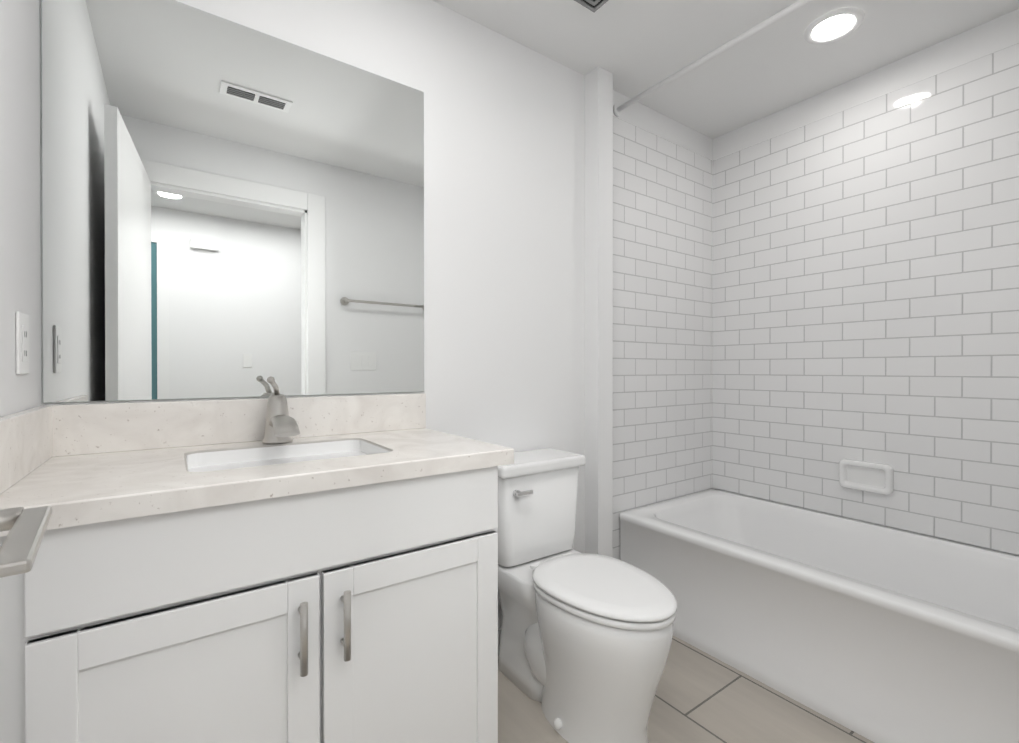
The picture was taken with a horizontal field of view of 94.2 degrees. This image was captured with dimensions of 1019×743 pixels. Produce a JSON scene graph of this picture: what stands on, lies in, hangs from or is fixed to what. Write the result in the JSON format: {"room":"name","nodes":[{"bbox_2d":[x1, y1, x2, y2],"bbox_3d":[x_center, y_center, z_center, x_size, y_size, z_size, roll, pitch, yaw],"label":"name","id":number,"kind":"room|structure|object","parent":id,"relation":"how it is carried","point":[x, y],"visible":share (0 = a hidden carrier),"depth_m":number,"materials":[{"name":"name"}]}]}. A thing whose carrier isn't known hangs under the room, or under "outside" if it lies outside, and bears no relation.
{"room":"bathroom","nodes":[
{"label":"bathroom","id":0,"kind":"room"},
{"bbox_2d":[0,0,40,416],"bbox_3d":[-0.655,-0.105,0.387,0.100,2.500,1.780,0,0,-35],"label":"wall","id":1,"kind":"structure","parent":0,"point":[20,234],"depth_m":0.99,"materials":[{"name":"white paint"}]},
{"bbox_2d":[16,312,28,373],"bbox_3d":[-1.016,-0.058,0.990,0.007,0.127,0.080,0,0,-35],"label":"electrical outlet plate","id":2,"kind":"object","parent":1,"relation":"attached to","point":[22,343],"visible":1,"depth_m":0.98,"materials":[{"name":"white plastic"}]},
{"bbox_2d":[0,506,51,577],"bbox_3d":[-0.335,0.057,0.179,0.155,2.154,0.861,0,0,-35],"label":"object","id":3,"kind":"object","parent":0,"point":[20,547],"depth_m":0.43,"materials":[{"name":"silver metal"}]},
{"bbox_2d":[40,0,712,627],"bbox_3d":[0.004,-0.112,2.007,3.050,2.500,0.100,0,0,-35],"label":"wall","id":4,"kind":"structure","parent":0,"point":[504,240],"depth_m":1.89,"materials":[{"name":"white paint"}]},
{"bbox_2d":[41,0,423,402],"bbox_3d":[-0.717,-0.467,1.427,0.996,1.082,0.006,0,0,-35],"label":"mirror","id":5,"kind":"object","parent":4,"relation":"attached to","point":[231,208],"visible":0.92,"depth_m":1.34,"materials":[{"name":"grey mirror"}]},
{"bbox_2d":[498,628,500,654],"bbox_3d":[0.027,1.088,1.949,0.807,0.100,0.030,0,0,-35],"label":"baseboard","id":6,"kind":"structure","parent":4,"relation":"attached to","point":[499,633],"depth_m":1.87,"materials":[{"name":"white paint"}]},
{"bbox_2d":[613,116,712,559],"bbox_3d":[0.815,-0.049,2.511,0.945,2.368,0.001,0,0,-35],"label":"wall tile","id":7,"kind":"structure","parent":4,"relation":"attached to","point":[662,320],"depth_m":2.50,"materials":[{"name":"white tile"}]},
{"bbox_2d":[617,117,713,160],"bbox_3d":[0.806,-1.234,2.505,0.930,0.002,0.008,0,0,-35],"label":"trim","id":8,"kind":"structure","parent":4,"relation":"attached to","point":[617,117],"depth_m":2.51,"materials":[{"name":"white tile"}]},
{"bbox_2d":[613,0,811,115],"bbox_3d":[1.004,-1.266,1.621,0.052,0.052,1.678,0,0,-35],"label":"curtain rod","id":9,"kind":"object","parent":4,"relation":"attached to","point":[617,109],"visible":0.92,"depth_m":1.88,"materials":[{"name":"white paint"}]},
{"bbox_2d":[585,66,612,556],"bbox_3d":[0.411,-0.113,2.182,0.094,2.500,0.085,0,0,-35],"label":"wall","id":10,"kind":"structure","parent":0,"point":[599,309],"depth_m":2.15,"materials":[{"name":"white paint"}]},
{"bbox_2d":[498,636,873,742],"bbox_3d":[0.519,1.166,1.287,3.050,0.050,1.880,0,0,-35],"label":"floor","id":11,"kind":"structure","parent":0,"point":[701,696],"depth_m":1.58,"materials":[{"name":"tile"}]},
{"bbox_2d":[0,376,513,742],"bbox_3d":[-0.549,0.578,1.194,0.997,1.127,0.584,0,0,-35],"label":"bathroom vanity","id":12,"kind":"object","parent":11,"relation":"on","point":[276,567],"visible":1,"depth_m":0.98,"materials":[{"name":"white paint"}]},
{"bbox_2d":[497,448,676,742],"bbox_3d":[0.229,0.735,1.634,0.406,0.808,0.771,0,0,-35],"label":"toilet","id":13,"kind":"object","parent":11,"relation":"on","point":[585,644],"visible":0.85,"depth_m":1.49,"materials":[{"name":"white ceramic"}]},
{"bbox_2d":[619,489,1018,742],"bbox_3d":[1.336,0.914,1.866,0.826,0.449,1.660,0,0,-35],"label":"bathtub","id":14,"kind":"object","parent":11,"relation":"on","point":[876,633],"visible":0.96,"depth_m":1.72,"materials":[{"name":"white ceramic"}]},
{"bbox_2d":[433,0,1018,138],"bbox_3d":[0.519,-1.399,1.276,3.050,0.080,1.880,0,0,-35],"label":"ceiling","id":15,"kind":"structure","parent":0,"point":[635,48],"depth_m":1.96,"materials":[{"name":"white paint"}]},
{"bbox_2d":[573,0,608,12],"bbox_3d":[0.288,-1.352,1.602,0.270,0.016,0.270,0,0,-35],"label":"ceiling vent","id":16,"kind":"object","parent":15,"relation":"in","point":[593,6],"visible":1,"depth_m":1.74,"materials":[{"name":"white metal"}]},
{"bbox_2d":[803,7,864,44],"bbox_3d":[1.276,-1.356,1.868,0.200,0.009,0.200,0,0,-35],"label":"recessed light","id":17,"kind":"object","parent":15,"relation":"in","point":[834,25],"visible":1,"depth_m":1.86,"materials":[{"name":"white paint"}]},
{"bbox_2d":[713,9,1018,555],"bbox_3d":[1.751,-0.113,2.094,0.100,2.500,1.780,0,0,-35],"label":"wall","id":18,"kind":"structure","parent":0,"point":[993,35],"depth_m":2.12,"materials":[{"name":"white paint"}]},
{"bbox_2d":[713,43,1018,554],"bbox_3d":[1.675,-0.272,2.101,0.001,1.917,1.680,0,0,-35],"label":"wall tile","id":19,"kind":"structure","parent":18,"relation":"attached to","point":[865,281],"depth_m":2.11,"materials":[{"name":"white tile"}]},
{"bbox_2d":[839,459,893,494],"bbox_3d":[1.617,0.477,2.155,0.034,0.132,0.200,0,0,-35],"label":"soap dish","id":20,"kind":"object","parent":19,"relation":"attached to","point":[872,477],"visible":1,"depth_m":2.15,"materials":[{"name":"white ceramic"}]},
{"bbox_2d":[716,42,1018,159],"bbox_3d":[1.678,-1.232,2.098,0.008,0.002,1.680,0,0,-35],"label":"trim","id":21,"kind":"structure","parent":18,"relation":"attached to","point":[832,114],"depth_m":2.12,"materials":[{"name":"white tile"}]}
]}

